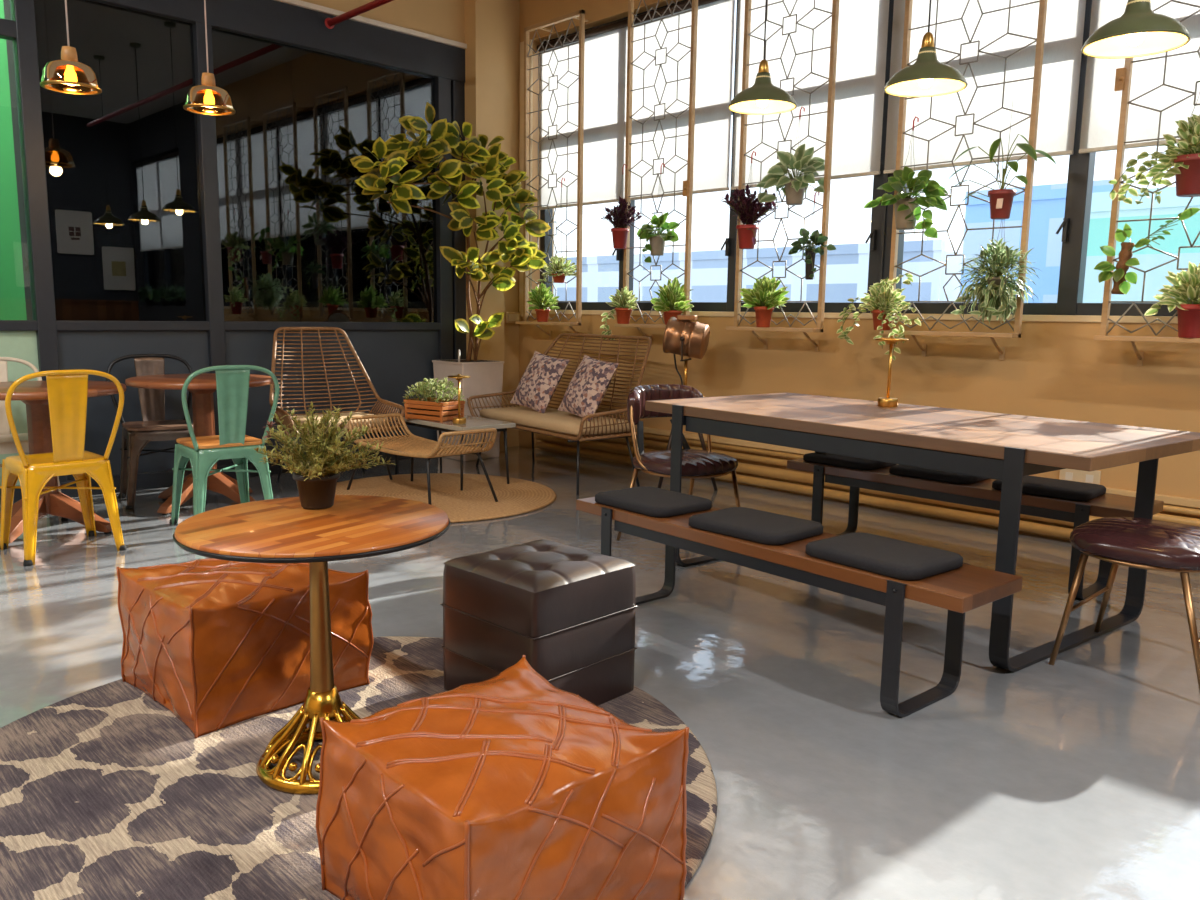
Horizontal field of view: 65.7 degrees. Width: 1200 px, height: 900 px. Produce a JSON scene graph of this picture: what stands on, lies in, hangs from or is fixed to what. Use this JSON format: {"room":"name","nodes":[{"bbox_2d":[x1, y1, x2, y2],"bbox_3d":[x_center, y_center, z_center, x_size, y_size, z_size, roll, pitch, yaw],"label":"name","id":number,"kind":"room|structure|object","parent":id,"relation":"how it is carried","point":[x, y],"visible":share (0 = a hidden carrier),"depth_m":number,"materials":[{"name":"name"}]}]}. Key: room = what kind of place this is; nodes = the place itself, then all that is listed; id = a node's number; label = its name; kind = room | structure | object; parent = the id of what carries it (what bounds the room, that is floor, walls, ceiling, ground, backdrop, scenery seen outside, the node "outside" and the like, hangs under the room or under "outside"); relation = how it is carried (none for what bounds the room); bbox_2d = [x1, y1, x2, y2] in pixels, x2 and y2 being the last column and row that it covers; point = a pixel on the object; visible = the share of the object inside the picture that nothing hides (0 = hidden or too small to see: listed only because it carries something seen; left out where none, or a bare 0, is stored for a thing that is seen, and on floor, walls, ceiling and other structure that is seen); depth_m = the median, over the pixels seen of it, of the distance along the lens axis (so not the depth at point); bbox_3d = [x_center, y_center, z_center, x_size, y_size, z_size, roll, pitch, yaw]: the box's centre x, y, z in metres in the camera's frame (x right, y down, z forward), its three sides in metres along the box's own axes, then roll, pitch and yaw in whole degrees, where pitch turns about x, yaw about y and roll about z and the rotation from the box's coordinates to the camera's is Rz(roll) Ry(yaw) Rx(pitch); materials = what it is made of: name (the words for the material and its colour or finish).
{"room":"cafe","nodes":[
{"label":"cafe","id":0,"kind":"room"},
{"bbox_2d":[0,0,26,319],"bbox_3d":[-5.556,-1.523,4.320,4.770,3.900,0.980,-7,12,-44],"label":"wall","id":1,"kind":"structure","parent":0,"point":[12,291],"depth_m":5.79,"materials":[{"name":"green paint"}]},
{"bbox_2d":[3,0,32,319],"bbox_3d":[-4.269,-1.807,6.396,0.055,3.900,2.800,-7,12,-44],"label":"wall partition","id":2,"kind":"structure","parent":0,"point":[7,15],"depth_m":5.57,"materials":[{"name":"paint"}]},
{"bbox_2d":[301,0,519,451],"bbox_3d":[-3.628,-1.591,4.981,8.450,3.900,0.340,-7,12,-44],"label":"wall","id":3,"kind":"structure","parent":0,"point":[490,29],"depth_m":7.33,"materials":[{"name":"beige paint"}]},
{"bbox_2d":[0,0,465,504],"bbox_3d":[-3.884,-1.207,4.815,7.785,3.181,0.110,-7,12,-44],"label":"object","id":4,"kind":"structure","parent":3,"relation":"in","point":[154,225],"depth_m":6.11,"materials":[{"name":"paint"}]},
{"bbox_2d":[325,0,393,28],"bbox_3d":[-0.067,-2.670,4.634,0.072,0.072,5.220,-7,12,-44],"label":"pipe","id":5,"kind":"object","parent":3,"relation":"attached to","point":[329,23],"visible":1,"depth_m":6.19,"materials":[{"name":"red metal"}]},
{"bbox_2d":[275,0,466,48],"bbox_3d":[-3.838,-2.793,4.557,7.780,0.035,0.090,-7,12,-44],"label":"trim","id":6,"kind":"structure","parent":3,"relation":"attached to","point":[299,3],"depth_m":6.69,"materials":[{"name":"white paint"}]},
{"bbox_2d":[504,312,520,322],"bbox_3d":[-0.747,-1.122,7.877,0.160,0.090,0.054,-7,12,-44],"label":"junction box","id":7,"kind":"object","parent":3,"relation":"attached to","point":[509,317],"visible":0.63,"depth_m":7.84,"materials":[{"name":"beige paint"}]},
{"bbox_2d":[0,446,1199,899],"bbox_3d":[-1.391,0.734,3.138,8.650,0.100,12.200,-7,12,-44],"label":"floor","id":8,"kind":"structure","parent":0,"point":[1077,777],"depth_m":2.90,"materials":[{"name":"grey concrete"}]},
{"bbox_2d":[0,357,67,520],"bbox_3d":[-3.194,-0.053,4.989,0.486,0.870,0.470,-7,12,-44],"label":"cafe chair","id":9,"kind":"object","parent":8,"relation":"on","point":[7,445],"visible":0.21,"depth_m":5.12,"materials":[{"name":"white metal"}]},
{"bbox_2d":[0,381,125,542],"bbox_3d":[-2.845,0.047,4.746,0.800,0.750,0.800,2,8,5],"label":"round table","id":10,"kind":"object","parent":8,"relation":"on","point":[34,394],"visible":0.6,"depth_m":4.69,"materials":[{"name":"brown wood"}]},
{"bbox_2d":[0,369,126,565],"bbox_3d":[-2.549,0.048,4.364,0.470,0.870,0.486,9,11,43],"label":"cafe chair","id":11,"kind":"object","parent":8,"relation":"on","point":[67,390],"visible":1,"depth_m":4.23,"materials":[{"name":"yellow metal"}]},
{"bbox_2d":[106,354,206,509],"bbox_3d":[-2.642,-0.128,5.555,0.486,0.870,0.470,-4,10,-32],"label":"cafe chair","id":12,"kind":"object","parent":8,"relation":"on","point":[136,435],"visible":0.74,"depth_m":5.59,"materials":[{"name":"brown metal"}]},
{"bbox_2d":[125,373,273,514],"bbox_3d":[-2.324,-0.050,5.464,0.800,0.750,0.800,4,9,20],"label":"round table","id":13,"kind":"object","parent":8,"relation":"on","point":[202,387],"visible":0.73,"depth_m":5.39,"materials":[{"name":"brown wood"}]},
{"bbox_2d":[169,365,278,524],"bbox_3d":[-1.998,-0.023,4.902,0.487,0.870,0.470,-6,11,-40],"label":"cafe chair","id":14,"kind":"object","parent":8,"relation":"on","point":[232,381],"visible":0.91,"depth_m":4.75,"materials":[{"name":"green metal"}]},
{"bbox_2d":[269,327,404,480],"bbox_3d":[-1.829,-0.303,6.279,0.818,1.035,0.646,-6,11,-38],"label":"lounge chair","id":15,"kind":"object","parent":8,"relation":"on","point":[280,412],"visible":0.71,"depth_m":6.40,"materials":[{"name":"wicker"}]},
{"bbox_2d":[290,412,388,429],"bbox_3d":[-1.792,-0.192,6.247,0.630,0.076,0.464,-6,11,-38],"label":"seat cushion","id":16,"kind":"object","parent":15,"relation":"on","point":[344,414],"depth_m":6.19,"materials":[{"name":"beige fabric"}]},
{"bbox_2d":[0,636,716,899],"bbox_3d":[-0.685,0.805,2.331,1.946,0.012,1.946,-7,12,-44],"label":"round rug","id":17,"kind":"object","parent":8,"relation":"on","point":[106,794],"visible":0.39,"depth_m":2.18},
{"bbox_2d":[116,558,373,737],"bbox_3d":[-1.081,0.532,2.830,0.574,0.373,0.579,9,12,44],"label":"pouf","id":18,"kind":"object","parent":17,"relation":"on","point":[218,644],"visible":0.88,"depth_m":2.63,"materials":[{"name":"orange leather"}]},
{"bbox_2d":[173,495,450,794],"bbox_3d":[-0.695,0.483,2.313,0.642,0.630,0.642,-6,11,-39],"label":"bistro table","id":19,"kind":"object","parent":17,"relation":"on","point":[280,530],"visible":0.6,"depth_m":2.25,"materials":[{"name":"wood"}]},
{"bbox_2d":[254,402,395,509],"bbox_3d":[-0.710,0.011,2.386,0.348,0.280,0.337,-3,9,-26],"label":"potted plant","id":20,"kind":"object","parent":19,"relation":"on","point":[318,471],"visible":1,"depth_m":2.37,"materials":[{"name":"green plant"}]},
{"bbox_2d":[316,655,688,899],"bbox_3d":[-0.192,0.696,1.805,0.544,0.372,0.553,-7,11,-42],"label":"pouf","id":21,"kind":"object","parent":17,"relation":"on","point":[513,784],"visible":1,"depth_m":1.66,"materials":[{"name":"orange leather"}]},
{"bbox_2d":[440,539,637,705],"bbox_3d":[-0.183,0.524,2.808,0.423,0.419,0.423,9,11,43],"label":"ottoman","id":22,"kind":"object","parent":17,"relation":"on","point":[570,610],"visible":0.98,"depth_m":2.68,"materials":[{"name":"brown leather"}]},
{"bbox_2d":[335,473,555,522],"bbox_3d":[-1.061,0.284,5.838,1.570,0.016,1.570,-7,12,-44],"label":"jute rug","id":23,"kind":"object","parent":8,"relation":"on","point":[475,502],"visible":0.6,"depth_m":5.89,"materials":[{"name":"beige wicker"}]},
{"bbox_2d":[347,413,497,504],"bbox_3d":[-1.114,0.057,5.749,0.498,0.465,1.044,-7,12,-44],"label":"footstool","id":24,"kind":"object","parent":23,"relation":"on","point":[411,445],"visible":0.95,"depth_m":5.66,"materials":[{"name":"wicker"}]},
{"bbox_2d":[350,102,550,460],"bbox_3d":[-1.132,-1.181,6.967,1.644,2.588,0.737,-7,12,-44],"label":"rubber plant","id":25,"kind":"object","parent":8,"relation":"on","point":[486,376],"visible":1,"depth_m":6.85,"materials":[{"name":"green plant"}]},
{"bbox_2d":[391,413,515,490],"bbox_3d":[-1.025,-0.001,6.368,0.420,0.430,0.920,-7,11,-42],"label":"coffee table","id":26,"kind":"object","parent":8,"relation":"on","point":[472,422],"visible":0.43,"depth_m":6.14,"materials":[{"name":"grey stone"}]},
{"bbox_2d":[402,377,464,421],"bbox_3d":[-1.118,-0.349,6.268,0.396,0.287,0.327,6,10,33],"label":"planter","id":27,"kind":"object","parent":26,"relation":"on","point":[419,408],"visible":0.97,"depth_m":6.21,"materials":[{"name":"brown wood"}]},
{"bbox_2d":[448,374,469,423],"bbox_3d":[-0.916,-0.333,6.040,0.148,0.324,0.148,-7,12,-44],"label":"table lamp","id":28,"kind":"object","parent":26,"relation":"on","point":[455,420],"visible":1,"depth_m":6.02,"materials":[{"name":"gold metal"}]},
{"bbox_2d":[467,333,651,494],"bbox_3d":[-0.267,-0.315,6.619,0.726,1.004,1.519,-5,10,-36],"label":"loveseat","id":29,"kind":"object","parent":8,"relation":"on","point":[571,427],"visible":0.69,"depth_m":6.41,"materials":[{"name":"wicker"}]},
{"bbox_2d":[510,351,569,412],"bbox_3d":[-0.442,-0.496,6.770,0.227,0.432,0.469,-5,10,-37],"label":"throw pillow","id":30,"kind":"object","parent":29,"relation":"on","point":[543,373],"visible":1,"depth_m":6.67,"materials":[{"name":"fabric"}]},
{"bbox_2d":[479,406,636,435],"bbox_3d":[-0.322,-0.221,6.593,0.528,0.076,1.330,-5,10,-36],"label":"seat cushion","id":31,"kind":"object","parent":29,"relation":"on","point":[554,422],"depth_m":6.31,"materials":[{"name":"beige fabric"}]},
{"bbox_2d":[558,355,618,421],"bbox_3d":[-0.085,-0.426,6.327,0.230,0.425,0.456,-4,10,-29],"label":"throw pillow","id":32,"kind":"object","parent":29,"relation":"on","point":[591,380],"visible":0.95,"depth_m":6.22,"materials":[{"name":"fabric"}]},
{"bbox_2d":[616,384,739,539],"bbox_3d":[0.407,0.081,4.703,0.518,0.793,0.525,-5,10,-36],"label":"chair","id":33,"kind":"object","parent":8,"relation":"on","point":[696,464],"visible":0.72,"depth_m":4.62,"materials":[{"name":"leather"}]},
{"bbox_2d":[633,449,737,475],"bbox_3d":[0.428,0.053,4.671,0.473,0.082,0.455,-5,10,-36],"label":"seat cushion","id":34,"kind":"object","parent":33,"relation":"on","point":[694,462],"depth_m":4.54,"materials":[{"name":"leather"}]},
{"bbox_2d":[657,315,717,490],"bbox_3d":[0.608,-0.309,6.156,0.389,1.156,0.421,3,9,17],"label":"floor lamp","id":35,"kind":"object","parent":8,"relation":"on","point":[682,336],"visible":0.75,"depth_m":6.03,"materials":[{"name":"orange metal"}]},
{"bbox_2d":[576,497,1022,716],"bbox_3d":[0.566,0.487,3.258,0.378,0.410,1.660,-6,11,-40],"label":"bench","id":36,"kind":"object","parent":8,"relation":"on","point":[968,587],"visible":0.79,"depth_m":2.87,"materials":[{"name":"brown wood"}]},
{"bbox_2d":[595,486,711,517],"bbox_3d":[0.206,0.198,3.647,0.310,0.038,0.400,-6,11,-40],"label":"seat pad","id":37,"kind":"object","parent":36,"relation":"on","point":[650,501],"visible":1,"depth_m":3.56,"materials":[{"name":"black fabric"}]},
{"bbox_2d":[689,507,822,544],"bbox_3d":[0.543,0.260,3.255,0.310,0.038,0.400,-7,11,-43],"label":"seat pad","id":38,"kind":"object","parent":36,"relation":"on","point":[753,525],"visible":1,"depth_m":3.18,"materials":[{"name":"black fabric"}]},
{"bbox_2d":[805,532,962,580],"bbox_3d":[0.873,0.321,2.871,0.310,0.038,0.400,-6,11,-39],"label":"seat pad","id":39,"kind":"object","parent":36,"relation":"on","point":[885,556],"visible":1,"depth_m":2.80,"materials":[{"name":"black fabric"}]},
{"bbox_2d":[645,392,1199,671],"bbox_3d":[1.229,0.227,3.929,1.030,0.750,2.050,-6,10,-37],"label":"dining table","id":40,"kind":"object","parent":8,"relation":"on","point":[1007,448],"visible":0.85,"depth_m":3.44,"materials":[{"name":"brown wood"}]},
{"bbox_2d":[875,335,907,406],"bbox_3d":[1.324,-0.361,4.246,0.148,0.324,0.148,-7,12,-44],"label":"table lamp","id":41,"kind":"object","parent":40,"relation":"on","point":[886,401],"visible":1,"depth_m":4.23,"materials":[{"name":"gold metal"}]},
{"bbox_2d":[787,458,1163,599],"bbox_3d":[1.667,0.336,4.402,0.377,0.410,1.660,-7,11,-43],"label":"bench","id":42,"kind":"object","parent":8,"relation":"on","point":[981,494],"visible":0.55,"depth_m":4.17,"materials":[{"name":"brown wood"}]},
{"bbox_2d":[803,452,896,469],"bbox_3d":[1.285,0.048,4.785,0.310,0.038,0.400,-7,11,-42],"label":"seat pad","id":43,"kind":"object","parent":42,"relation":"on","point":[827,459],"visible":0.62,"depth_m":4.66,"materials":[{"name":"black fabric"}]},
{"bbox_2d":[889,464,988,483],"bbox_3d":[1.623,0.104,4.434,0.310,0.038,0.400,-7,12,-44],"label":"seat pad","id":44,"kind":"object","parent":42,"relation":"on","point":[901,470],"visible":0.48,"depth_m":4.31,"materials":[{"name":"black fabric"}]},
{"bbox_2d":[992,475,1105,500],"bbox_3d":[1.967,0.161,4.076,0.400,0.038,0.310,9,12,44],"label":"seat pad","id":45,"kind":"object","parent":42,"relation":"on","point":[1032,485],"visible":0.8,"depth_m":3.97,"materials":[{"name":"black fabric"}]},
{"bbox_2d":[1049,517,1199,691],"bbox_3d":[1.842,0.494,3.108,0.480,0.480,0.478,-7,12,-44],"label":"chair","id":46,"kind":"object","parent":8,"relation":"on","point":[1142,543],"visible":1,"depth_m":2.98,"materials":[{"name":"leather"}]},
{"bbox_2d":[1070,517,1199,569],"bbox_3d":[1.837,0.296,3.087,0.473,0.084,0.455,-7,12,-44],"label":"seat cushion","id":47,"kind":"object","parent":46,"relation":"on","point":[1142,543],"depth_m":2.97,"materials":[{"name":"leather"}]},
{"bbox_2d":[519,0,1199,540],"bbox_3d":[1.627,-1.619,5.704,0.250,3.900,6.790,-7,12,-44],"label":"wall","id":48,"kind":"structure","parent":0,"point":[1057,370],"depth_m":5.43,"materials":[{"name":"paint"}]},
{"bbox_2d":[519,39,532,316],"bbox_3d":[-0.617,-2.230,7.724,0.025,2.220,0.140,-7,12,-44],"label":"trim","id":49,"kind":"structure","parent":48,"relation":"attached to","point":[521,168],"depth_m":7.66,"materials":[{"name":"beige paint"}]},
{"bbox_2d":[515,9,587,340],"bbox_3d":[-0.347,-2.085,7.291,0.270,2.435,0.660,-7,12,-44],"label":"lattice screen","id":50,"kind":"object","parent":48,"relation":"in","point":[580,14],"visible":0.85,"depth_m":7.16,"materials":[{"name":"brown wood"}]},
{"bbox_2d":[527,282,559,321],"bbox_3d":[-0.444,-1.176,7.383,0.274,0.313,0.269,-5,10,-33],"label":"potted plant","id":51,"kind":"object","parent":50,"relation":"on","point":[540,297],"visible":1,"depth_m":7.34,"materials":[{"name":"green plant"}]},
{"bbox_2d":[537,178,576,282],"bbox_3d":[-0.311,-1.683,7.141,0.311,0.806,0.319,-7,12,-44],"label":"potted plant","id":52,"kind":"object","parent":50,"relation":"attached to","point":[557,265],"visible":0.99,"depth_m":7.15,"materials":[{"name":"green plant"}]},
{"bbox_2d":[615,0,697,339],"bbox_3d":[0.431,-1.959,6.510,0.270,2.435,0.610,-7,12,-44],"label":"trellis","id":53,"kind":"object","parent":48,"relation":"in","point":[687,190],"visible":0.84,"depth_m":6.43,"materials":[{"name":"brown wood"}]},
{"bbox_2d":[599,286,637,341],"bbox_3d":[0.148,-0.992,6.766,0.239,0.404,0.249,-7,12,-44],"label":"potted plant","id":54,"kind":"object","parent":53,"relation":"on","point":[621,299],"visible":0.98,"depth_m":6.73,"materials":[{"name":"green plant"}]},
{"bbox_2d":[601,164,642,248],"bbox_3d":[0.120,-1.750,6.675,0.332,0.596,0.317,-4,9,-29],"label":"potted plant","id":55,"kind":"object","parent":53,"relation":"attached to","point":[620,231],"visible":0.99,"depth_m":6.65,"materials":[{"name":"purple plant"}]},
{"bbox_2d":[637,163,679,262],"bbox_3d":[0.410,-1.635,6.411,0.285,0.680,0.316,0,8,-3],"label":"potted plant","id":56,"kind":"object","parent":53,"relation":"attached to","point":[656,246],"visible":1,"depth_m":6.40,"materials":[{"name":"green plant"}]},
{"bbox_2d":[650,277,693,324],"bbox_3d":[0.506,-1.030,6.420,0.300,0.331,0.327,0,8,-5],"label":"potted plant","id":57,"kind":"object","parent":53,"relation":"on","point":[672,297],"visible":0.97,"depth_m":6.37,"materials":[{"name":"green plant"}]},
{"bbox_2d":[726,0,839,351],"bbox_3d":[1.164,-1.840,5.775,0.270,2.435,0.660,-7,12,-44],"label":"trellis","id":58,"kind":"object","parent":48,"relation":"in","point":[835,4],"visible":0.77,"depth_m":5.71,"materials":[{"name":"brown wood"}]},
{"bbox_2d":[720,151,777,248],"bbox_3d":[0.900,-1.578,5.854,0.372,0.606,0.378,-3,9,-22],"label":"potted plant","id":59,"kind":"object","parent":58,"relation":"attached to","point":[749,210],"visible":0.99,"depth_m":5.84,"materials":[{"name":"purple plant"}]},
{"bbox_2d":[740,276,789,326],"bbox_3d":[1.048,-0.938,5.873,0.321,0.323,0.333,-7,12,-44],"label":"potted plant","id":60,"kind":"object","parent":58,"relation":"on","point":[764,296],"visible":0.99,"depth_m":5.83,"materials":[{"name":"green plant"}]},
{"bbox_2d":[756,107,824,207],"bbox_3d":[1.157,-1.763,5.590,0.443,0.596,0.404,4,9,19],"label":"potted plant","id":61,"kind":"object","parent":58,"relation":"attached to","point":[794,189],"visible":0.98,"depth_m":5.56,"materials":[{"name":"green plant"}]},
{"bbox_2d":[788,192,835,279],"bbox_3d":[1.275,-1.289,5.571,0.212,0.526,0.242,-3,9,-23],"label":"potted plant","id":62,"kind":"object","parent":58,"relation":"attached to","point":[816,238],"visible":1,"depth_m":5.57,"materials":[{"name":"green plant"}]},
{"bbox_2d":[531,310,1177,323],"bbox_3d":[1.711,-0.809,5.619,0.135,0.035,6.410,-7,12,-44],"label":"trim","id":63,"kind":"structure","parent":48,"relation":"attached to","point":[1035,318],"depth_m":5.30,"materials":[{"name":"beige paint"}]},
{"bbox_2d":[540,0,1192,315],"bbox_3d":[1.759,-1.901,5.505,0.168,2.160,6.390,-7,12,-44],"label":"window","id":64,"kind":"structure","parent":48,"relation":"in","point":[1076,220],"depth_m":5.48,"materials":[{"name":"black metal"}]},
{"bbox_2d":[537,0,734,209],"bbox_3d":[0.192,-2.533,6.946,0.056,1.308,1.980,-7,12,-44],"label":"roller blind","id":65,"kind":"object","parent":64,"relation":"attached to","point":[605,56],"visible":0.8,"depth_m":6.83,"materials":[{"name":"white fabric"}]},
{"bbox_2d":[731,0,888,189],"bbox_3d":[1.293,-2.355,5.842,0.056,1.308,1.100,-7,12,-44],"label":"roller blind","id":66,"kind":"object","parent":64,"relation":"attached to","point":[862,24],"visible":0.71,"depth_m":5.76,"materials":[{"name":"white fabric"}]},
{"bbox_2d":[883,0,1085,173],"bbox_3d":[2.072,-2.229,5.061,0.056,1.308,1.060,-7,12,-44],"label":"roller blind","id":67,"kind":"object","parent":64,"relation":"attached to","point":[1064,28],"visible":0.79,"depth_m":5.04,"materials":[{"name":"white fabric"}]},
{"bbox_2d":[1079,0,1199,153],"bbox_3d":[3.201,-2.047,3.928,0.056,1.308,2.100,-7,12,-44],"label":"roller blind","id":68,"kind":"object","parent":64,"relation":"attached to","point":[1101,104],"visible":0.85,"depth_m":4.54,"materials":[{"name":"white fabric"}]},
{"bbox_2d":[535,433,1199,538],"bbox_3d":[2.601,0.366,4.713,0.074,0.244,8.900,-7,12,-44],"label":"trim","id":69,"kind":"structure","parent":48,"relation":"attached to","point":[804,477],"depth_m":5.99,"materials":[{"name":"beige paint"}]},
{"bbox_2d":[635,427,1199,507],"bbox_3d":[2.559,0.207,4.787,0.030,0.040,9.100,-7,12,-44],"label":"baseboard","id":70,"kind":"structure","parent":48,"relation":"attached to","point":[1173,500],"depth_m":6.13,"materials":[{"name":"beige paint"}]},
{"bbox_2d":[879,0,1047,359],"bbox_3d":[1.964,-1.711,4.973,0.270,2.435,0.750,-7,12,-44],"label":"trellis","id":71,"kind":"object","parent":48,"relation":"in","point":[1039,40],"visible":0.86,"depth_m":4.93,"materials":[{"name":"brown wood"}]},
{"bbox_2d":[836,273,920,359],"bbox_3d":[1.624,-0.761,5.290,0.280,0.485,0.530,-7,12,-44],"label":"potted plant","id":72,"kind":"object","parent":71,"relation":"on","point":[883,300],"visible":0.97,"depth_m":5.25,"materials":[{"name":"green plant"}]},
{"bbox_2d":[864,116,947,239],"bbox_3d":[1.691,-1.487,5.102,0.330,0.676,0.448,-7,12,-44],"label":"potted plant","id":73,"kind":"object","parent":71,"relation":"on","point":[907,208],"visible":1,"depth_m":5.06,"materials":[{"name":"green plant"}]},
{"bbox_2d":[951,219,1039,323],"bbox_3d":[2.063,-0.988,4.798,0.416,0.681,0.434,-7,12,-44],"label":"potted plant","id":74,"kind":"object","parent":71,"relation":"attached to","point":[999,293],"visible":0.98,"depth_m":4.76,"materials":[{"name":"green plant"}]},
{"bbox_2d":[947,102,1056,219],"bbox_3d":[2.038,-1.486,4.733,0.231,0.600,0.513,-7,12,-44],"label":"potted plant","id":75,"kind":"object","parent":71,"relation":"attached to","point":[1001,200],"visible":1,"depth_m":4.72,"materials":[{"name":"green plant"}]},
{"bbox_2d":[1059,468,1100,484],"bbox_3d":[2.502,0.142,4.848,0.014,0.090,0.200,-7,12,-44],"label":"wall socket","id":76,"kind":"object","parent":48,"relation":"attached to","point":[1093,477],"visible":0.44,"depth_m":4.84,"materials":[{"name":"beige paint"}]},
{"bbox_2d":[1094,0,1199,365],"bbox_3d":[2.736,-1.587,4.198,0.270,2.435,0.728,-7,12,-44],"label":"trellis","id":77,"kind":"object","parent":48,"relation":"in","point":[1123,77],"visible":0.67,"depth_m":4.39,"materials":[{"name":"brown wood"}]},
{"bbox_2d":[1094,208,1199,293],"bbox_3d":[2.545,-0.914,4.316,0.144,0.381,0.421,-7,12,-44],"label":"plant","id":78,"kind":"object","parent":77,"relation":"attached to","point":[1120,275],"visible":1,"depth_m":4.36,"materials":[{"name":"green plant"}]},
{"bbox_2d":[1109,92,1199,204],"bbox_3d":[2.606,-1.443,4.197,0.339,0.663,0.507,-7,12,-44],"label":"potted plant","id":79,"kind":"object","parent":77,"relation":"on","point":[1184,159],"visible":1,"depth_m":4.15,"materials":[{"name":"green plant"}]},
{"bbox_2d":[1144,261,1199,337],"bbox_3d":[2.703,-0.686,4.219,0.281,0.351,0.346,-7,12,-44],"label":"potted plant","id":80,"kind":"object","parent":77,"relation":"on","point":[1185,289],"visible":1,"depth_m":4.20,"materials":[{"name":"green plant"}]},
{"bbox_3d":[-1.333,-3.204,2.419,8.850,0.100,12.400,-7,12,-44],"label":"ceiling","id":81,"kind":"structure","parent":0,"visible":0},
{"bbox_2d":[40,0,101,94],"bbox_3d":[-2.388,-2.513,4.093,0.246,1.782,0.246,-7,12,-44],"label":"pendant","id":82,"kind":"object","parent":81,"relation":"hanging from","point":[69,62],"visible":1,"depth_m":4.18,"materials":[{"name":"gold glass"}]},
{"bbox_2d":[183,0,235,115],"bbox_3d":[-1.967,-2.594,4.585,0.246,1.782,0.246,-7,12,-44],"label":"pendant","id":83,"kind":"object","parent":81,"relation":"hanging from","point":[208,87],"visible":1,"depth_m":4.67,"materials":[{"name":"gold glass"}]},
{"bbox_2d":[728,0,796,114],"bbox_3d":[0.770,-2.480,4.205,0.319,1.786,0.319,-7,12,-44],"label":"pendant","id":84,"kind":"object","parent":81,"relation":"hanging from","point":[763,98],"visible":1,"depth_m":4.29,"materials":[{"name":"metal"}]},
{"bbox_2d":[758,60,768,72],"bbox_3d":[0.759,-1.775,4.308,0.050,0.062,0.050,-7,12,-44],"label":"socket","id":85,"kind":"object","parent":84,"relation":"attached to","point":[763,66],"depth_m":4.29,"materials":[{"name":"gold metal"}]},
{"bbox_2d":[884,0,967,96],"bbox_3d":[1.315,-2.332,3.594,0.319,1.786,0.319,-7,12,-44],"label":"pendant","id":86,"kind":"object","parent":81,"relation":"hanging from","point":[927,77],"visible":1,"depth_m":3.68,"materials":[{"name":"metal"}]},
{"bbox_2d":[921,32,933,47],"bbox_3d":[1.305,-1.627,3.697,0.050,0.062,0.050,-7,12,-44],"label":"socket","id":87,"kind":"object","parent":86,"relation":"attached to","point":[928,39],"depth_m":3.68,"materials":[{"name":"gold metal"}]},
{"bbox_2d":[1081,0,1190,58],"bbox_3d":[1.791,-2.228,2.962,0.319,1.786,0.319,-7,12,-44],"label":"pendant","id":88,"kind":"object","parent":81,"relation":"hanging from","point":[1140,31],"visible":1,"depth_m":3.07,"materials":[{"name":"metal"}]},
{"label":"outside","id":89,"kind":"structure","parent":0,"visible":0},
{"bbox_3d":[19.751,9.438,42.529,74.400,0.100,150.000,-7,12,-44],"label":"ground","id":90,"kind":"structure","parent":89,"visible":0},
{"bbox_2d":[553,240,961,302],"bbox_3d":[0.029,0.427,41.668,6.060,17.400,33.500,-7,12,-44],"label":"building","id":91,"kind":"structure","parent":90,"relation":"on","point":[847,267],"depth_m":30.46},
{"bbox_2d":[959,179,1112,302],"bbox_3d":[11.342,2.988,23.230,6.060,18.000,3.100,-7,12,-44],"label":"building","id":92,"kind":"structure","parent":90,"relation":"on","point":[1048,202],"depth_m":20.02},
{"bbox_2d":[1083,186,1199,302],"bbox_3d":[14.969,4.898,13.297,6.060,17.200,14.600,-7,12,-44],"label":"building","id":93,"kind":"structure","parent":90,"relation":"on","point":[1171,205],"depth_m":14.54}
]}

